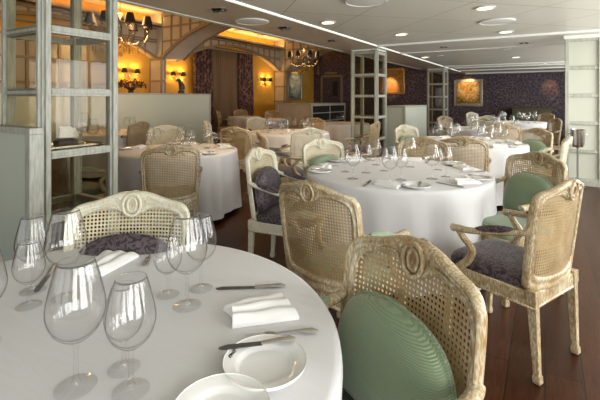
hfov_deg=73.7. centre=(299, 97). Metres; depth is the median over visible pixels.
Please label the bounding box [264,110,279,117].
dining chair
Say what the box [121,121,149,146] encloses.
dining chair
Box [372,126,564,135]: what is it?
baseboard
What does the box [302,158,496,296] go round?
tablecloth
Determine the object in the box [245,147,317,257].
dining chair
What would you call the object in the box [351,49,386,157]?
display cabinet
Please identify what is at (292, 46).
trim
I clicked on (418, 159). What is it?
folded napkin
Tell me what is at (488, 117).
dining chair
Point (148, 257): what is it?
fork
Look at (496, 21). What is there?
ceiling speaker
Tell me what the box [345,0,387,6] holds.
ceiling speaker
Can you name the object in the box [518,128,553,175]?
dining chair
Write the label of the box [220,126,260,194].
dining chair
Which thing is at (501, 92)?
wall
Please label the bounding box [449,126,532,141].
tablecloth
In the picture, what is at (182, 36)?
trim
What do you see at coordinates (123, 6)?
ceiling
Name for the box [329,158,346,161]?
plate
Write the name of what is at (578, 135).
wine cooler
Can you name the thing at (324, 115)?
shelf
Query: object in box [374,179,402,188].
folded napkin
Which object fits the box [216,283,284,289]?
table knife
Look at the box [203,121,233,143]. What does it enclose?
dining chair
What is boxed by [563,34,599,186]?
screen
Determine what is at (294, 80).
framed painting
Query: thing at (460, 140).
dining chair
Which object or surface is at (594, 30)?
trim
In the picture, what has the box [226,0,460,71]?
trim
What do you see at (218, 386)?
plate
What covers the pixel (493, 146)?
folded napkin
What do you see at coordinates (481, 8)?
recessed light
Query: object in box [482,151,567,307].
dining chair
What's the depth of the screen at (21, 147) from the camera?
2.58 m
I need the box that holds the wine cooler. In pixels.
[568,129,587,188]
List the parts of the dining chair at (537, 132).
cane panel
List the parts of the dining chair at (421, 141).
cane panel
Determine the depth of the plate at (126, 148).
4.79 m
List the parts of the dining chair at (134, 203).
cane panel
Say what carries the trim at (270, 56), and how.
attached to the wall at (263, 95)
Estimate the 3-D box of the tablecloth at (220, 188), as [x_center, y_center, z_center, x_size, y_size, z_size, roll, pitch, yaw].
[-1.485,0.963,4.774,1.549,0.685,1.519,0,0,32]
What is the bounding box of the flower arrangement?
[118,79,146,92]
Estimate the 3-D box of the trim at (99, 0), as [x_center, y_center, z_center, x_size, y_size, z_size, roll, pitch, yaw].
[-1.816,-2.365,9.381,5.600,0.050,20.300,0,0,32]
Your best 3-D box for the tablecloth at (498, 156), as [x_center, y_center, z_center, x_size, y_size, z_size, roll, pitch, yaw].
[2.368,0.963,5.604,1.608,0.685,1.567,0,0,32]
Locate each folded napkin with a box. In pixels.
[57,125,77,137]
[75,250,138,276]
[131,144,145,148]
[180,142,196,144]
[219,145,231,147]
[223,291,298,328]
[313,163,331,168]
[345,157,364,161]
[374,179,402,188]
[402,157,421,161]
[448,178,481,184]
[452,164,473,170]
[475,137,489,138]
[489,145,508,147]
[507,141,521,143]
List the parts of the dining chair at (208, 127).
frame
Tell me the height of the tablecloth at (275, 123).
0.685 m
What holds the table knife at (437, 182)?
on the tablecloth at (428, 213)
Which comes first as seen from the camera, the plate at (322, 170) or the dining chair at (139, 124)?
the plate at (322, 170)
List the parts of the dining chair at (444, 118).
cane panel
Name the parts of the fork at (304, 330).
handle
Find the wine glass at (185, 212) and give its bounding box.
[166,212,206,272]
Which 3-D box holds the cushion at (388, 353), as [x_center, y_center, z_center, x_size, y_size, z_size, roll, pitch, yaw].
[0.238,0.710,1.075,0.124,0.318,0.440,0,0,-29]
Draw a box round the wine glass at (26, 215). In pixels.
[13,215,51,263]
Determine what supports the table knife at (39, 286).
on the tablecloth at (191, 323)
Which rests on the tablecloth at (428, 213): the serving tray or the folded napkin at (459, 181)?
the folded napkin at (459, 181)
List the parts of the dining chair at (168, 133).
cane panel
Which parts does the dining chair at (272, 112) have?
cane panel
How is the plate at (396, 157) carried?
on the tablecloth at (428, 213)
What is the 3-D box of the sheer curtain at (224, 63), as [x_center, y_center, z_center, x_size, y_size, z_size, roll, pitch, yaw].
[-2.668,-0.215,14.126,0.062,3.090,1.500,0,0,32]
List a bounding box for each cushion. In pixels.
[79,233,171,255]
[253,166,281,211]
[309,154,338,165]
[337,291,456,399]
[399,135,414,155]
[503,172,556,221]
[522,139,547,152]
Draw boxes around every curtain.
[193,49,212,134]
[212,47,238,135]
[238,51,253,115]
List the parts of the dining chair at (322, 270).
armrest, cane panel, frame, seat, seat frame, armrest, leg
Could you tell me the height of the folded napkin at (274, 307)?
0.035 m
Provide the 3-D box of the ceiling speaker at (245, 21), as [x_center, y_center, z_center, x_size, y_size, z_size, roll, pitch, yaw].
[-0.617,-0.981,5.143,0.430,0.018,0.430,0,0,32]
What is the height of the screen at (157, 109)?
1.475 m
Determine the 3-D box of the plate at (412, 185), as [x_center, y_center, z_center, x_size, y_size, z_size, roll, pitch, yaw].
[0.804,0.607,2.761,0.190,0.022,0.190,0,0,20]
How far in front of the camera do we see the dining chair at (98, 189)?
3.67 m
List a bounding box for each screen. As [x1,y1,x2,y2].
[0,91,210,168]
[0,125,43,261]
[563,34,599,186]
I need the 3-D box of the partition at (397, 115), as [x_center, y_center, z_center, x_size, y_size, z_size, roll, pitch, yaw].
[2.781,0.775,10.376,0.500,1.170,2.000,0,0,32]
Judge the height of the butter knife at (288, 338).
0.013 m
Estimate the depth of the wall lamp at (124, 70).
10.94 m
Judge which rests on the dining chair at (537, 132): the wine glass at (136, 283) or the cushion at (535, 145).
the cushion at (535, 145)
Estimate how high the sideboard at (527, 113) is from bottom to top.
0.970 m
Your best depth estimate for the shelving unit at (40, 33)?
2.97 m
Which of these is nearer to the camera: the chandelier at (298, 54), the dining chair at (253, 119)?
the dining chair at (253, 119)
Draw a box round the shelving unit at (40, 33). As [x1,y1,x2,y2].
[1,0,117,252]
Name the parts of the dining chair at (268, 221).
leg, cane panel, frame, leg, armrest, seat frame, seat, armrest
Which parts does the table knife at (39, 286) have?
blade, handle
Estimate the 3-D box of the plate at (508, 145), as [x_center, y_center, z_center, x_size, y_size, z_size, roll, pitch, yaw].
[2.673,0.607,5.056,0.190,0.022,0.190,0,0,-10]
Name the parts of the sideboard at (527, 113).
door, door, door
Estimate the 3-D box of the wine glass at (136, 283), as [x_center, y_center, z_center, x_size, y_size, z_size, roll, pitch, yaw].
[-0.402,0.522,0.914,0.086,0.192,0.086,0,0,-12]
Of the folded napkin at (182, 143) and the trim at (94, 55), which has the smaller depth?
the folded napkin at (182, 143)
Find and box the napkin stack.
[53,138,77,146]
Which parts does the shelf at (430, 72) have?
post, post, rail, rail, rail, rail, post, post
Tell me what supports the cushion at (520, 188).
on the dining chair at (539, 159)
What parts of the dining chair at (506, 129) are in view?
cane panel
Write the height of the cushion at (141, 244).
0.318 m
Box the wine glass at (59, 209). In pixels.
[43,209,86,267]
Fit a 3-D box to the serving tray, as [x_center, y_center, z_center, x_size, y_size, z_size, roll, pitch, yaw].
[-1.790,0.356,3.032,0.312,0.022,0.432,0,0,32]
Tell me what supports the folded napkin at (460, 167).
on the tablecloth at (428, 213)
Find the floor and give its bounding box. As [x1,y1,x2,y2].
[51,128,599,399]
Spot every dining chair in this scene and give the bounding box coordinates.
[51,149,105,247]
[63,190,190,251]
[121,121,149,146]
[139,144,202,242]
[146,125,185,144]
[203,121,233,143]
[216,110,230,139]
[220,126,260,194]
[233,109,247,115]
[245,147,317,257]
[246,117,272,130]
[256,131,303,201]
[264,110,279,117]
[276,127,322,193]
[279,180,409,318]
[302,118,324,130]
[302,138,344,177]
[320,235,487,399]
[344,121,380,157]
[394,124,418,155]
[398,137,448,161]
[437,116,457,135]
[439,136,491,172]
[444,179,583,385]
[466,112,484,125]
[475,115,499,125]
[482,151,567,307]
[486,124,520,139]
[515,136,572,229]
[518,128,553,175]
[537,113,554,125]
[541,118,561,158]
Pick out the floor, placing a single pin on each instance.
(508, 372)
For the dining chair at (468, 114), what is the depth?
11.57 m
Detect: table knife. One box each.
[34,263,57,291]
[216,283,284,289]
[437,182,463,187]
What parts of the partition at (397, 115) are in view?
post, post, post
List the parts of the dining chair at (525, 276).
leg, leg, armrest, seat, seat frame, leg, armrest, frame, cane panel, leg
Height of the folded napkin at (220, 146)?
0.035 m
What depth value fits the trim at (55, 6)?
10.67 m
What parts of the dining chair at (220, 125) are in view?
frame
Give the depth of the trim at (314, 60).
19.57 m
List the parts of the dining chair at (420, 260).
armrest, seat, cane panel, armrest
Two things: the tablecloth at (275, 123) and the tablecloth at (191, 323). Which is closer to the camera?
the tablecloth at (191, 323)
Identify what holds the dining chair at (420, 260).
on the floor
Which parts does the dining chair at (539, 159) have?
armrest, leg, seat, seat frame, frame, cane panel, armrest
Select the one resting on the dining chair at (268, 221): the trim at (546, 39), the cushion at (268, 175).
the cushion at (268, 175)
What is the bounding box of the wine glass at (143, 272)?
[104,272,156,350]
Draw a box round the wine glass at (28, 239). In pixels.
[11,239,45,284]
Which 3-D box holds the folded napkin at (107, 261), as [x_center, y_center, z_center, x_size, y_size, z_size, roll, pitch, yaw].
[-0.715,0.601,1.475,0.156,0.035,0.180,0,0,7]
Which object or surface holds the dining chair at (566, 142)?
on the floor
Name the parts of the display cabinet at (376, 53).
post, post, rail, rail, rail, rail, rail, post, post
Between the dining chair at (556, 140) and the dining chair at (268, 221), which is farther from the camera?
the dining chair at (556, 140)
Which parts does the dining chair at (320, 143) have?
cane panel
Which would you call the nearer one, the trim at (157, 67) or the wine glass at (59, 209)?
the wine glass at (59, 209)
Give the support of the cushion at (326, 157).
on the dining chair at (320, 143)
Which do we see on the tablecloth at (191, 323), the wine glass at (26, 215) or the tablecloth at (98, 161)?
the wine glass at (26, 215)
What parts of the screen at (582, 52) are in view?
post, rail, rail, rail, rail, rail, rail, post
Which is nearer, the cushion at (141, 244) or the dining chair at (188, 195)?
the cushion at (141, 244)
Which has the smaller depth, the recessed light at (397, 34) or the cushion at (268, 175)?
the cushion at (268, 175)
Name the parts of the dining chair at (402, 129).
cane panel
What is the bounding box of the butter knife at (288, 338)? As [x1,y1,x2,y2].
[218,335,294,349]
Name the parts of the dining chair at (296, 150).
armrest, frame, cane panel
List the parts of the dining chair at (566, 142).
frame, cane panel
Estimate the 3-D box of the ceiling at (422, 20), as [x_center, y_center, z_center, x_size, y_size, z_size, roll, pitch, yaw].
[3.108,-1.040,6.364,5.950,0.100,20.700,0,0,32]
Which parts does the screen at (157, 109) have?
post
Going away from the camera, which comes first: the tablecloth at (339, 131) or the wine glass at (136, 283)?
the wine glass at (136, 283)
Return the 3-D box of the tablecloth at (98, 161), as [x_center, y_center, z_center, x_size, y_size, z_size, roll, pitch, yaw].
[-3.495,0.963,7.381,1.604,0.685,1.602,0,0,32]
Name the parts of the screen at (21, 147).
panel, rail, post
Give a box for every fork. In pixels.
[142,251,151,265]
[245,328,317,337]
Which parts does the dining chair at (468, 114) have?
cane panel, frame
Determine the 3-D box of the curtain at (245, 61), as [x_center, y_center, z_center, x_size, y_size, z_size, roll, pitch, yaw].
[-2.022,-0.195,14.990,0.112,3.050,0.850,0,0,32]
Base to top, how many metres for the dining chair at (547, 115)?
0.959 m
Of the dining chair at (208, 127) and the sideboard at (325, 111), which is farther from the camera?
the sideboard at (325, 111)
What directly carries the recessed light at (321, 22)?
in the ceiling at (422, 20)
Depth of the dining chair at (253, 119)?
8.59 m
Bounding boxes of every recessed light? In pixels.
[211,8,225,12]
[320,21,335,23]
[394,33,407,35]
[474,6,495,10]
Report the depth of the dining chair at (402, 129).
6.00 m
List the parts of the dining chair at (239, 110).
cane panel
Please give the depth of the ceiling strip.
5.52 m
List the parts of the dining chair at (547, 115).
cane panel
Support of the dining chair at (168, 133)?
on the floor
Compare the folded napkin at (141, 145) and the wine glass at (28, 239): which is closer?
the wine glass at (28, 239)
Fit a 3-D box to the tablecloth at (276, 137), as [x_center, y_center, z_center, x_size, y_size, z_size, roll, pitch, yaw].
[-0.212,0.963,7.352,1.588,0.685,1.610,0,0,32]
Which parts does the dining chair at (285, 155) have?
cane panel, frame, armrest, armrest, seat, seat frame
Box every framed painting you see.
[287,73,302,99]
[379,68,404,93]
[454,79,482,105]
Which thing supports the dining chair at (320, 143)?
on the floor
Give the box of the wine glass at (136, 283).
[103,283,143,341]
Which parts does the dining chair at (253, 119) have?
cane panel, frame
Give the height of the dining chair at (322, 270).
0.959 m
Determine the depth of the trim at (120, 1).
5.39 m
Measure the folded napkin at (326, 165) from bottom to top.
0.035 m
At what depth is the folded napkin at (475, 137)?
6.01 m
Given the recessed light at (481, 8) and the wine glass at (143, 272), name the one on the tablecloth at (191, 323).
the wine glass at (143, 272)
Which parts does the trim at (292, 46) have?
moulding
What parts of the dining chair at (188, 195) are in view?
leg, frame, cane panel, seat, seat frame, leg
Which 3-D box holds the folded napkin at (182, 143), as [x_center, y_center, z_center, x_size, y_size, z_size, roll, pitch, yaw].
[-1.490,0.601,5.370,0.180,0.035,0.156,0,0,6]
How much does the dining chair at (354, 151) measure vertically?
0.959 m
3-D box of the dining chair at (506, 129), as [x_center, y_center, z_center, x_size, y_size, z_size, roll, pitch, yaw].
[3.254,0.881,6.511,0.577,0.959,0.596,0,0,12]
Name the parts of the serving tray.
plate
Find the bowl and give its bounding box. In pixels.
[126,87,135,92]
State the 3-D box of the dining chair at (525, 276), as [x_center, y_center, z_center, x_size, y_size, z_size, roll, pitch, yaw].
[1.181,0.881,2.191,0.577,0.959,0.596,0,0,-34]
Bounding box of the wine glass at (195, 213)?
[186,213,216,259]
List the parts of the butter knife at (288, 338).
blade, handle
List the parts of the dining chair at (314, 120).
cane panel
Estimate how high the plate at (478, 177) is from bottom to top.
0.022 m
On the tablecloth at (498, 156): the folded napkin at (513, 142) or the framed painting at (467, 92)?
the folded napkin at (513, 142)
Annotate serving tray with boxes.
[51,140,101,149]
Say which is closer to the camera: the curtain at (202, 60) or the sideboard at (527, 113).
the curtain at (202, 60)
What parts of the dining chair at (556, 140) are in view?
cane panel, frame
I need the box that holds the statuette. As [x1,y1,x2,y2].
[176,78,184,92]
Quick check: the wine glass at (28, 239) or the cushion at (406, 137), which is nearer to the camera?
the wine glass at (28, 239)
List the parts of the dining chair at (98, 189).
cane panel, frame, leg, seat frame, seat, armrest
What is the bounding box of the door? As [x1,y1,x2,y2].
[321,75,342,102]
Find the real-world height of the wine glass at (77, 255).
0.271 m
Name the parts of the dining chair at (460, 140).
cane panel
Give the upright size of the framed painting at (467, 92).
1.092 m
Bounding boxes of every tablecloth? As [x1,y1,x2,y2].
[0,241,342,399]
[59,129,150,177]
[118,143,241,225]
[227,116,261,138]
[243,129,330,171]
[249,118,287,129]
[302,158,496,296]
[312,121,371,154]
[411,137,530,205]
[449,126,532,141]
[486,120,553,151]
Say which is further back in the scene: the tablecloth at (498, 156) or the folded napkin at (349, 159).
the tablecloth at (498, 156)
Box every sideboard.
[277,102,344,128]
[511,107,552,121]
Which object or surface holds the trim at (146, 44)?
attached to the wall at (263, 95)
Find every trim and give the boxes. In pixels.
[0,0,156,58]
[0,30,105,90]
[16,0,322,56]
[99,0,262,35]
[118,0,438,73]
[149,57,165,92]
[150,14,180,60]
[161,13,230,60]
[176,38,280,71]
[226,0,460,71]
[274,70,286,117]
[275,41,293,71]
[285,40,333,71]
[289,58,318,74]
[377,29,599,70]
[386,32,599,52]
[465,70,564,74]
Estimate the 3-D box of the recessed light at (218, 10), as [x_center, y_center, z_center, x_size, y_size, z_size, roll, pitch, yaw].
[-0.906,-0.973,4.475,0.190,0.034,0.190,0,0,32]
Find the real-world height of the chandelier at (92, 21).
1.776 m
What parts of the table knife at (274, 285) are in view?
blade, handle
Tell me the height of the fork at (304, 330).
0.012 m
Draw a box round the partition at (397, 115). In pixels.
[387,105,426,154]
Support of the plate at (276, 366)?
on the tablecloth at (191, 323)
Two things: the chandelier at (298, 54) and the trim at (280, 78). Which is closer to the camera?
the chandelier at (298, 54)
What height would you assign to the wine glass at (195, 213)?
0.240 m
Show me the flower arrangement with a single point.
(121, 83)
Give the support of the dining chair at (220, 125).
on the floor
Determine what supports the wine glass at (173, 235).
on the tablecloth at (191, 323)
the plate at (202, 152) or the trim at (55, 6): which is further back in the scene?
the trim at (55, 6)
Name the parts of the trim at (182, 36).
moulding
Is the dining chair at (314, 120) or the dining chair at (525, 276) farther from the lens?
the dining chair at (314, 120)
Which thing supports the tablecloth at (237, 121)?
on the round table
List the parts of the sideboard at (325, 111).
rail, post, pane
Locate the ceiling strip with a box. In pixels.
[124,0,464,73]
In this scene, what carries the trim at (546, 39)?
attached to the ceiling at (422, 20)
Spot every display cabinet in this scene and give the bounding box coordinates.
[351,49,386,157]
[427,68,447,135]
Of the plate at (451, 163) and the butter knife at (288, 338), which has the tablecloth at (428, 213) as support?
the plate at (451, 163)
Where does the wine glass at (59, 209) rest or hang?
on the tablecloth at (191, 323)
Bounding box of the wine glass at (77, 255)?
[43,255,106,344]
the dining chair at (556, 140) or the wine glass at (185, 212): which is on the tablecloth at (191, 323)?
the wine glass at (185, 212)
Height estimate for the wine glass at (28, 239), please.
0.192 m
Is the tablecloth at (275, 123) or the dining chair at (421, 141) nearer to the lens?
the dining chair at (421, 141)
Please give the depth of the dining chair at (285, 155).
4.72 m
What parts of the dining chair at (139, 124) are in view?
cane panel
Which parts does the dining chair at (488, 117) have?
cane panel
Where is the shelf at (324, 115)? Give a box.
[313,111,344,120]
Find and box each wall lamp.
[121,68,140,79]
[171,71,185,79]
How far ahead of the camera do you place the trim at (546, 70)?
14.85 m
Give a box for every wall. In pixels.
[0,0,313,117]
[314,51,564,132]
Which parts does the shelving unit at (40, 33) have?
post, post, rail, rail, post, rail, rail, post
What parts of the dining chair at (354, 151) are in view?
seat, armrest, seat frame, frame, cane panel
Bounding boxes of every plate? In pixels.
[118,147,134,149]
[176,373,269,399]
[200,151,217,154]
[223,334,306,391]
[309,168,330,173]
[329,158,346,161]
[384,155,402,159]
[402,181,430,188]
[444,161,465,165]
[465,174,491,180]
[504,144,519,146]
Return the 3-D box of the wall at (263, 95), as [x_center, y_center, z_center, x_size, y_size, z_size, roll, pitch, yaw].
[-4.694,-0.515,11.145,0.150,3.750,20.300,0,0,32]
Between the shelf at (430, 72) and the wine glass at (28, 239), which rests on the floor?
the shelf at (430, 72)
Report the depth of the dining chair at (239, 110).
14.38 m
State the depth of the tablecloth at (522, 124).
9.73 m
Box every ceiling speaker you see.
[235,18,268,24]
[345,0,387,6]
[479,18,515,24]
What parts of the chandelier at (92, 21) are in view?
lamp shade, lamp shade, lamp shade, lamp shade, lamp shade, lamp shade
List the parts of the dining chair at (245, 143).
cane panel, frame, seat frame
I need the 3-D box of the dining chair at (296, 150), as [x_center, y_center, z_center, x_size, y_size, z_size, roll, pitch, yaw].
[0.005,0.881,5.686,0.577,0.959,0.596,0,0,-28]
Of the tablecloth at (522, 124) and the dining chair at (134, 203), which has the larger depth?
the tablecloth at (522, 124)
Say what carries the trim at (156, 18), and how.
attached to the wall at (263, 95)
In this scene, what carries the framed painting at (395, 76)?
attached to the wall at (501, 92)
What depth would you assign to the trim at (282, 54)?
16.72 m
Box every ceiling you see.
[82,0,284,40]
[234,0,599,72]
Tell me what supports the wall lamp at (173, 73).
attached to the wall at (263, 95)
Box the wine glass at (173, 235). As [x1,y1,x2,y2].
[153,235,181,274]
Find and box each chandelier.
[84,10,152,56]
[288,45,319,70]

